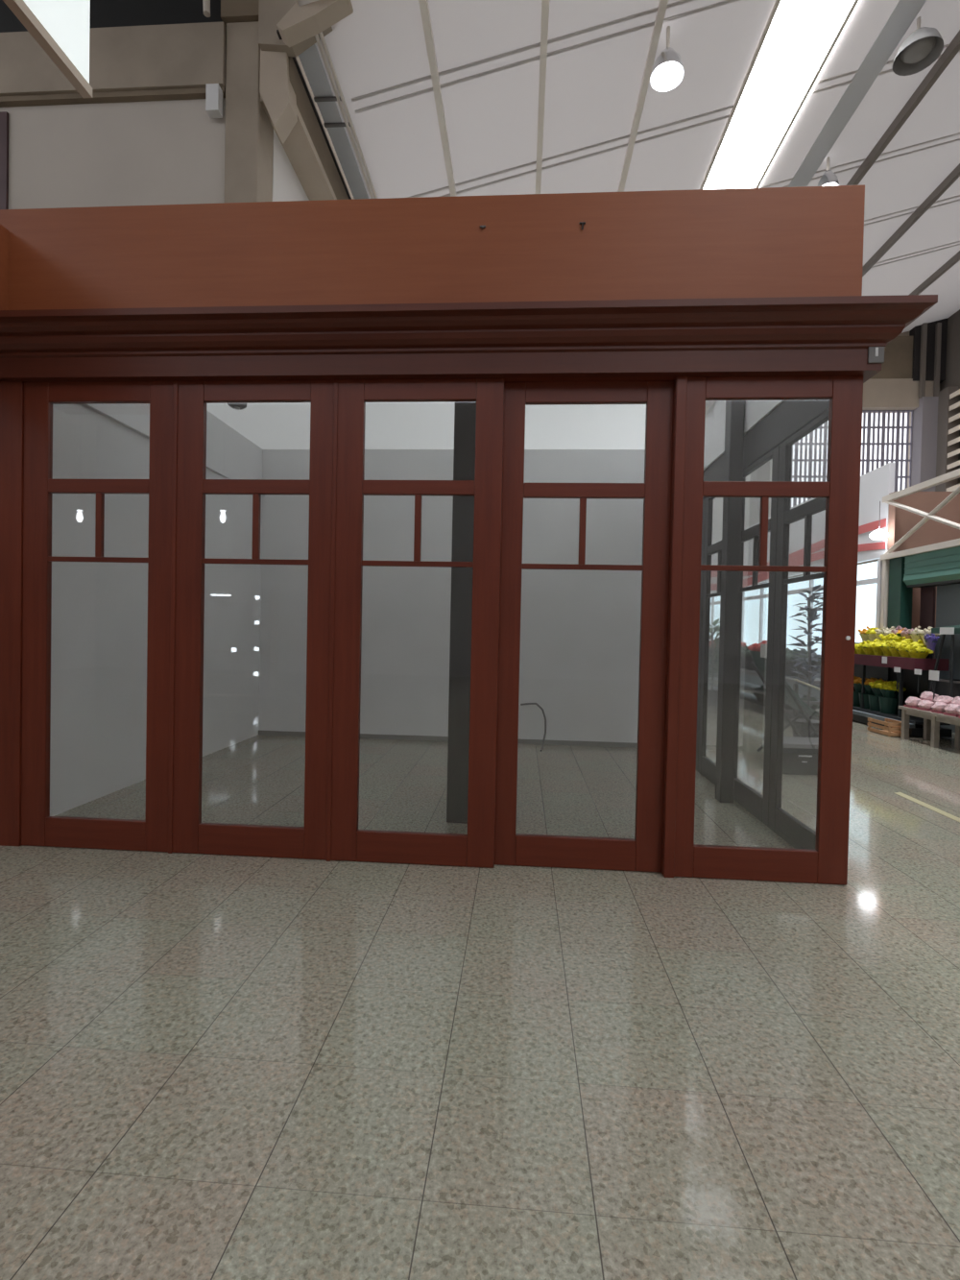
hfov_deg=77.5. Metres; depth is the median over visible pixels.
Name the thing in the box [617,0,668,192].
trim
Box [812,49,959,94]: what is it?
trim
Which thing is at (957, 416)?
trim
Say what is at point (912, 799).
floor marking
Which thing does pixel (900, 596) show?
pilaster
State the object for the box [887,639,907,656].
flower bouquet
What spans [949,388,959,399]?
trim
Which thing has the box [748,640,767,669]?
flowers
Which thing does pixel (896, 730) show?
wooden crate
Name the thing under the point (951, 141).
trim
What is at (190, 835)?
sliding door
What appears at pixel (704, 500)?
sliding door
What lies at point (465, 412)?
column
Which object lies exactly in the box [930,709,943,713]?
tray
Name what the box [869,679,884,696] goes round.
flower bouquet
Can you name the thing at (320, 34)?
trim
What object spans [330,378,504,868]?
sliding door
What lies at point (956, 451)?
trim
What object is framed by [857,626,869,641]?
flowers
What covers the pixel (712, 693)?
potted plant
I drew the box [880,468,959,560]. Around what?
truss
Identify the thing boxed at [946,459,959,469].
trim
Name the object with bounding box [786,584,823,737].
potted plant
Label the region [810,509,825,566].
shop sign
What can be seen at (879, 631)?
flowers
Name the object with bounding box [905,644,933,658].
flower bouquet
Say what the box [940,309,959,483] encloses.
wall
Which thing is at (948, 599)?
wall
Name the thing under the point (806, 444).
window
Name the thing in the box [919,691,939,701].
wrapped package
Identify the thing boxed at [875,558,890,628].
post
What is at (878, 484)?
shop sign
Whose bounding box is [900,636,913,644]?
flower bouquet
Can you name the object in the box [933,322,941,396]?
trim
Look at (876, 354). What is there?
box
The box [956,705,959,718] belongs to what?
wrapped package
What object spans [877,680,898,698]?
flower bouquet
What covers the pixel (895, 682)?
flower bouquet
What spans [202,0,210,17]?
drain pipe
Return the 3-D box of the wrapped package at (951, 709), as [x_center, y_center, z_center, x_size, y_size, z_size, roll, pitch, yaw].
[6.378,0.937,8.005,0.238,0.167,0.322,1,1,-2]
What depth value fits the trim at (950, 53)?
12.76 m
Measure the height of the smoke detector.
0.102 m
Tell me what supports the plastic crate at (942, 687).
on the table
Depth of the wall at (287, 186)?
9.81 m
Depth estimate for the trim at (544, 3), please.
10.37 m
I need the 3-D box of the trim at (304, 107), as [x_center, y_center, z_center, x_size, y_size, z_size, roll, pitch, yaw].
[-2.222,-8.885,18.558,0.150,1.180,19.450,1,1,4]
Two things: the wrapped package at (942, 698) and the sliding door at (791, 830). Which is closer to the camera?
the sliding door at (791, 830)
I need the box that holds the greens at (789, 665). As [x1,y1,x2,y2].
[785,647,798,676]
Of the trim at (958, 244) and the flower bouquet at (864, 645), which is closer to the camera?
the flower bouquet at (864, 645)
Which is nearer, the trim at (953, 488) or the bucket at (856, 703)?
the bucket at (856, 703)
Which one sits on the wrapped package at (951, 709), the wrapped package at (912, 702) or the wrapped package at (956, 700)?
the wrapped package at (956, 700)
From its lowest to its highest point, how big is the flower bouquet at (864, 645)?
0.316 m
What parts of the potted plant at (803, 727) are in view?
pot, stem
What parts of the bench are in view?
leg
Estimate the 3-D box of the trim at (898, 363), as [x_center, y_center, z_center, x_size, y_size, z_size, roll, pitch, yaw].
[16.544,-12.580,26.810,5.400,1.900,0.300,1,1,4]
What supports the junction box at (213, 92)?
attached to the concrete column at (252, 72)
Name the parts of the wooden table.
leg, leg, leg, leg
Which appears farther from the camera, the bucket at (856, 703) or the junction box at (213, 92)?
the bucket at (856, 703)
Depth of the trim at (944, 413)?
25.63 m
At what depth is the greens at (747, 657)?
12.64 m
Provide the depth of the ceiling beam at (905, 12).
11.98 m
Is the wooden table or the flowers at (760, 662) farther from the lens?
the flowers at (760, 662)
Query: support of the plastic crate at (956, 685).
on the table
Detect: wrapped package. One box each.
[904,696,921,708]
[917,700,935,710]
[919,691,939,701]
[930,700,947,713]
[933,695,953,703]
[943,703,959,717]
[951,696,959,704]
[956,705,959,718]
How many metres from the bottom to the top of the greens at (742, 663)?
0.530 m
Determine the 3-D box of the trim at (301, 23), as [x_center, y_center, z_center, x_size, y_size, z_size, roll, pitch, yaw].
[-2.342,-8.931,8.491,1.020,0.740,0.250,1,1,4]
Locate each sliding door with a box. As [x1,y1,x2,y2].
[21,381,173,851]
[172,379,334,859]
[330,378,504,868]
[494,380,674,872]
[661,375,863,884]
[696,498,705,771]
[698,497,722,784]
[733,445,779,826]
[768,410,828,849]
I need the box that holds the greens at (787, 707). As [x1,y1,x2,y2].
[784,694,799,709]
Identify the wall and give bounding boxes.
[0,97,225,209]
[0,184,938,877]
[272,129,309,201]
[710,331,914,593]
[887,491,959,652]
[934,583,959,733]
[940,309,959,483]
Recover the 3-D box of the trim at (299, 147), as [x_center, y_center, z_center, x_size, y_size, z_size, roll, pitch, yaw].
[-2.375,-8.238,18.579,0.470,0.120,19.450,1,1,4]
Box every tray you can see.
[904,704,917,708]
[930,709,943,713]
[943,712,959,717]
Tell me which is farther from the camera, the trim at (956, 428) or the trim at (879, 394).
the trim at (879, 394)
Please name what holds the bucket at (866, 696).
on the stand at (869, 666)
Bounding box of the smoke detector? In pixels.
[227,403,246,410]
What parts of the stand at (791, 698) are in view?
pale rod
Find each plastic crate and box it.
[929,678,959,696]
[952,680,959,698]
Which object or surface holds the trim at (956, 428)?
attached to the wall at (953, 369)
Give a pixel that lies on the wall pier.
(926, 416)
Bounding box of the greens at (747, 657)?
[741,645,754,670]
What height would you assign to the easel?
1.120 m
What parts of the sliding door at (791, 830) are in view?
rail, rail, rail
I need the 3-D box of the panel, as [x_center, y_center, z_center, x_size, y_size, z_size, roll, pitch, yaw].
[-2.558,-6.135,1.668,0.060,5.500,4.120,1,1,4]
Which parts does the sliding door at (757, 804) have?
rail, rail, rail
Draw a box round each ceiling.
[297,0,775,198]
[760,0,959,333]
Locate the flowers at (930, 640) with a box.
[923,633,940,652]
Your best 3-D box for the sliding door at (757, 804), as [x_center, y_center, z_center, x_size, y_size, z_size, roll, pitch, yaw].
[2.331,-0.028,5.096,0.045,2.966,0.921,1,1,4]
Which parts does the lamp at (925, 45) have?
stem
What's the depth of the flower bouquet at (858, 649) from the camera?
10.79 m
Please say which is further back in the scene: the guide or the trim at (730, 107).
the trim at (730, 107)
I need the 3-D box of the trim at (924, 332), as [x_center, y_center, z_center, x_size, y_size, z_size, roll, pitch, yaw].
[19.456,-12.259,26.239,0.160,3.200,0.150,1,1,4]
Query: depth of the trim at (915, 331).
26.34 m
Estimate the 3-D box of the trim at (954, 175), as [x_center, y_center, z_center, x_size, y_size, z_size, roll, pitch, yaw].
[11.854,-12.021,7.492,0.120,0.220,39.500,1,1,4]
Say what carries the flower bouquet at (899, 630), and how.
on the flower bouquet at (893, 636)
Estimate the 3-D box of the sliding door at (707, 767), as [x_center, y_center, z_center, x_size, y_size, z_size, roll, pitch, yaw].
[2.394,-0.043,6.019,0.045,2.966,0.921,1,1,4]
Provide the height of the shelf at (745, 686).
0.040 m
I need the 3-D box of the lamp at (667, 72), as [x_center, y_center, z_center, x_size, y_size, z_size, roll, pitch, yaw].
[3.119,-9.765,9.932,0.540,0.805,0.540,1,1,4]
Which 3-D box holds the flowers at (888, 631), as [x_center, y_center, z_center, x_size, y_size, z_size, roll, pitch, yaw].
[7.152,-0.085,10.364,0.270,0.304,0.274,1,1,4]
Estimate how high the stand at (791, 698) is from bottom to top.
1.153 m
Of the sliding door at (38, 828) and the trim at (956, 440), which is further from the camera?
the trim at (956, 440)
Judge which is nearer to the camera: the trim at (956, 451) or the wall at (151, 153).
the wall at (151, 153)
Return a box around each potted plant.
[707,618,720,705]
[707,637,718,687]
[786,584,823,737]
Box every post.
[715,400,745,803]
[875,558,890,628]
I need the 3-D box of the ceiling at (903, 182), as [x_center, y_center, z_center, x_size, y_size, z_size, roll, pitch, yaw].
[13.390,-12.500,7.429,14.050,3.512,39.600,1,1,4]
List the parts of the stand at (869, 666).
leg, leg, panel, leg, leg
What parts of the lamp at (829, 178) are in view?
stem, bulb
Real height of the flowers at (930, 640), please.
0.288 m
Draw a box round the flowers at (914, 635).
[908,626,927,642]
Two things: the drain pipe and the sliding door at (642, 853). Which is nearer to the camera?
the sliding door at (642, 853)
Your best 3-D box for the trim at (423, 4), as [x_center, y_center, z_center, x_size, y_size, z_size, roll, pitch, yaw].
[-0.828,-9.188,8.408,0.110,0.120,39.500,1,1,4]
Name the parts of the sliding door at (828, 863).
rail, rail, rail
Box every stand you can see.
[750,661,820,751]
[852,642,952,737]
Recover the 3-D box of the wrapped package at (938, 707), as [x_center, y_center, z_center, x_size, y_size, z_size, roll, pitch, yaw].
[6.401,0.936,8.282,0.238,0.159,0.278,1,1,12]
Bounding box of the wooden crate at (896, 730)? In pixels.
[867,717,901,736]
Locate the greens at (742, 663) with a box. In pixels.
[740,645,748,668]
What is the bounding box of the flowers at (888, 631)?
[883,626,895,635]
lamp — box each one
[650,25,684,91]
[818,156,839,186]
[869,501,889,539]
[893,16,944,75]
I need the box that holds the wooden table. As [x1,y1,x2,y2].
[898,705,959,748]
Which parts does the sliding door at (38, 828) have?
rail, rail, rail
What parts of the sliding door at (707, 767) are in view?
rail, rail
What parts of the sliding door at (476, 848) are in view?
rail, rail, rail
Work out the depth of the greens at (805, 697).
10.23 m
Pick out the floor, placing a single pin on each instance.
(213, 1067)
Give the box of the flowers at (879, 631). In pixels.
[874,627,889,639]
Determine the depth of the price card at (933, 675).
8.53 m
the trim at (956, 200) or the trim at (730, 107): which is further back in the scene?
the trim at (956, 200)
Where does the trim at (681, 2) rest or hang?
attached to the ceiling at (592, 90)
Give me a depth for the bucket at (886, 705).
9.95 m
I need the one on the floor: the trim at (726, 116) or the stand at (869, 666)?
the stand at (869, 666)
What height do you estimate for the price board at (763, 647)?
0.580 m
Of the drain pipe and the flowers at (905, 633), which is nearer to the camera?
the drain pipe
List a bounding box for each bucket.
[852,691,860,706]
[858,692,869,708]
[868,694,880,711]
[878,696,898,714]
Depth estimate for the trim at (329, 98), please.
9.75 m
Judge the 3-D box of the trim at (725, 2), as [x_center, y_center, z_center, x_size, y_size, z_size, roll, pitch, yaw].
[1.392,-9.764,9.895,7.000,1.768,0.050,1,1,4]
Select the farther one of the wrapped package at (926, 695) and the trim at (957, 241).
the trim at (957, 241)
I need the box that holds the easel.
[928,625,959,697]
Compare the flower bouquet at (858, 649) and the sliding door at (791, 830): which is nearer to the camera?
the sliding door at (791, 830)
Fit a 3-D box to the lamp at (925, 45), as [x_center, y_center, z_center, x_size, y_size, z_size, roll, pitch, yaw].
[7.948,-10.922,10.835,0.760,0.688,0.760,1,1,4]
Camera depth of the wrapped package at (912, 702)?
8.78 m
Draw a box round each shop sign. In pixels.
[743,538,753,565]
[788,518,804,566]
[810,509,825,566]
[857,462,895,562]
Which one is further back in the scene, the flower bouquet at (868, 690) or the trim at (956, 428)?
the trim at (956, 428)
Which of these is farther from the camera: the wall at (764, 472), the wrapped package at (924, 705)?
the wall at (764, 472)
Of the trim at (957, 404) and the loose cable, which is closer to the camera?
the loose cable
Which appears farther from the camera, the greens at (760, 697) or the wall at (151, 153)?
the greens at (760, 697)
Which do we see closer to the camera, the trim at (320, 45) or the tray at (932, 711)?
the tray at (932, 711)
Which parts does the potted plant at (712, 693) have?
stem, pot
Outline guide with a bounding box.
[906,579,959,587]
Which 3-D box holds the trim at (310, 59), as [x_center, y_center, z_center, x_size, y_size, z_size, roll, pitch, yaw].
[-1.950,-9.006,18.387,0.310,0.040,19.750,1,1,4]
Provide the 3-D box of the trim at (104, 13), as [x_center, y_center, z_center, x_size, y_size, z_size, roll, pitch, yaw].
[-8.424,-10.537,9.559,9.430,2.620,0.400,1,1,4]
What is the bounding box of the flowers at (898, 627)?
[891,626,903,634]
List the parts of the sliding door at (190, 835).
rail, rail, rail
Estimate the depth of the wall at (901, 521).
10.78 m
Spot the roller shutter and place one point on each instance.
(942, 565)
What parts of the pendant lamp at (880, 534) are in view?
lamp shade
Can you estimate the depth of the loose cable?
7.70 m
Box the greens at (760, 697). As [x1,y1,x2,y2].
[752,684,766,701]
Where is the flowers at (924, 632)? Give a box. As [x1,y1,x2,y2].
[917,626,940,645]
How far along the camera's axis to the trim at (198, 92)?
9.04 m
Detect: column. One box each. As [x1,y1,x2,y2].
[220,0,297,202]
[446,401,476,823]
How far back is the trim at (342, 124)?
10.25 m
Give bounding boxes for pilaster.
[887,556,913,629]
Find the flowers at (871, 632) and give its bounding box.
[866,627,880,641]
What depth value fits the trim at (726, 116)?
12.28 m
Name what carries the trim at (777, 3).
attached to the ceiling at (592, 90)
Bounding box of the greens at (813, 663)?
[789,650,821,679]
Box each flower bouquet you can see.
[853,676,862,692]
[854,644,865,654]
[859,640,876,654]
[859,677,875,694]
[869,639,886,655]
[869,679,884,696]
[877,640,892,656]
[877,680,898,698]
[878,633,891,641]
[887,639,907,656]
[888,632,903,642]
[891,680,906,697]
[894,643,913,657]
[895,627,904,636]
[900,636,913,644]
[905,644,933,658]
[912,639,926,648]
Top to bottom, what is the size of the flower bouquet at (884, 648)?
0.275 m
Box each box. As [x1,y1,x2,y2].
[205,83,222,118]
[762,735,819,775]
[868,346,884,362]
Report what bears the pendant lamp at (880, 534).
hanging from the truss
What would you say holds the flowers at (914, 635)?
on the stand at (869, 666)
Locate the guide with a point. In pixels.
(950, 582)
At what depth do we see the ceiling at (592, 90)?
10.56 m
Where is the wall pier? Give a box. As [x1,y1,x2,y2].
[911,396,939,491]
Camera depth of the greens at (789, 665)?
10.80 m
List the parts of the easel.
leg, leg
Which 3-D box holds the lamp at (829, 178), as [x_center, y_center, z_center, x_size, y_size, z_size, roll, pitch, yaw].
[8.166,-10.939,14.028,0.480,0.758,0.480,1,1,4]
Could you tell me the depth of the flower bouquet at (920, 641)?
9.49 m
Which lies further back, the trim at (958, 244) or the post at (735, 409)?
the trim at (958, 244)
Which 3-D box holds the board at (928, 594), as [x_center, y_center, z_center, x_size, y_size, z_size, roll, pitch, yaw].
[7.657,0.030,10.249,0.040,2.900,0.320,1,1,4]
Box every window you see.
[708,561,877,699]
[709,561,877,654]
[790,410,914,507]
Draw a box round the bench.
[707,663,821,723]
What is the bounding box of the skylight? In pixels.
[703,0,860,189]
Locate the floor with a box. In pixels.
[0,680,959,1279]
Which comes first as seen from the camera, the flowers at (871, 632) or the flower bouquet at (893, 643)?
the flower bouquet at (893, 643)
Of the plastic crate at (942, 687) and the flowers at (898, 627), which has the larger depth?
the flowers at (898, 627)
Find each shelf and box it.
[708,676,820,704]
[852,705,950,724]
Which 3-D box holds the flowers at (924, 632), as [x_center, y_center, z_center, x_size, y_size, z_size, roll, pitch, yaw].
[7.053,-0.068,9.421,0.265,0.300,0.260,1,1,-15]
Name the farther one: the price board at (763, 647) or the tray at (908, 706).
the price board at (763, 647)
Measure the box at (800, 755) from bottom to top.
0.340 m
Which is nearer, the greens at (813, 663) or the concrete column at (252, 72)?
the concrete column at (252, 72)
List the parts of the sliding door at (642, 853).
rail, rail, rail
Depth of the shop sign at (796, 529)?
14.75 m
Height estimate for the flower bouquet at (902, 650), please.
0.296 m
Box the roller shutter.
[903,546,959,585]
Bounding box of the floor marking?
[894,792,959,822]
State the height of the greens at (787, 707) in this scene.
0.325 m
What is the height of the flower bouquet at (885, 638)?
0.316 m
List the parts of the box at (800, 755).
lid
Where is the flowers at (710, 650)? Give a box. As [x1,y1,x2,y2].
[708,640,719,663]
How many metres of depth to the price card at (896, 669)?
9.53 m
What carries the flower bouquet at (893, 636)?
on the stand at (869, 666)
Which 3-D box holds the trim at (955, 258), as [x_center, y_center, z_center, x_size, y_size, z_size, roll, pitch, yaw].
[15.364,-12.819,7.238,0.120,0.220,39.500,1,1,4]
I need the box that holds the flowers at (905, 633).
[900,627,914,639]
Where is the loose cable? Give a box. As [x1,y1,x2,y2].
[520,702,546,751]
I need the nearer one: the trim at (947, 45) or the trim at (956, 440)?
the trim at (947, 45)
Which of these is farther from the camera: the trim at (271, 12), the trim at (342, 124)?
the trim at (342, 124)
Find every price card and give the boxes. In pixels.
[893,666,900,689]
[915,669,921,693]
[928,670,939,699]
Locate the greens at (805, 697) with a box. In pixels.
[798,694,820,713]
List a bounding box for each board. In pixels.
[760,643,767,668]
[919,586,936,629]
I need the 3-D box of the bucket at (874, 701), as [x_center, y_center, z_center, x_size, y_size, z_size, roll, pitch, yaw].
[6.898,1.088,10.349,0.320,0.270,0.312,1,1,4]
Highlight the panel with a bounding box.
[2,0,92,97]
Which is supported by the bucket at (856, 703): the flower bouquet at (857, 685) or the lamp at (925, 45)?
the flower bouquet at (857, 685)
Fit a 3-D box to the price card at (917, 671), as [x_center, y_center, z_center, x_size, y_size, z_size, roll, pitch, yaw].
[6.617,0.620,9.027,0.018,0.360,0.150,1,1,4]
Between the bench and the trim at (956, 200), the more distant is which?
the trim at (956, 200)
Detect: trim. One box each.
[0,0,222,32]
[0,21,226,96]
[0,86,225,107]
[258,0,332,57]
[260,91,337,200]
[276,0,353,48]
[276,29,351,199]
[288,55,354,199]
[298,43,369,199]
[313,96,341,101]
[314,34,374,198]
[318,31,377,198]
[323,121,350,127]
[351,0,695,101]
[355,0,739,113]
[408,104,733,197]
[418,0,457,196]
[439,114,729,196]
[535,0,549,193]
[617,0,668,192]
[700,0,781,189]
[761,132,959,187]
[781,138,959,187]
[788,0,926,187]
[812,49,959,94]
[818,44,949,83]
[846,29,959,185]
[862,163,959,276]
[862,241,959,266]
[862,378,934,410]
[864,194,959,221]
[864,199,959,225]
[870,336,914,378]
[871,243,959,267]
[909,250,959,294]
[909,318,947,383]
[918,322,927,398]
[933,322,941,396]
[935,386,959,491]
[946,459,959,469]
[946,483,959,491]
[947,436,959,446]
[947,448,959,458]
[948,412,959,422]
[948,424,959,434]
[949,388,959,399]
[949,401,959,410]
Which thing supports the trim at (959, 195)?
attached to the ceiling at (903, 182)
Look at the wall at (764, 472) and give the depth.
27.34 m
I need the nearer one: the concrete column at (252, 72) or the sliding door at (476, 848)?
the sliding door at (476, 848)
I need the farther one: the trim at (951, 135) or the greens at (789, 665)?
the trim at (951, 135)
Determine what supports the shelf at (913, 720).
attached to the stand at (869, 666)
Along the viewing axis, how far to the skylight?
11.63 m
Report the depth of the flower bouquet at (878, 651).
10.28 m

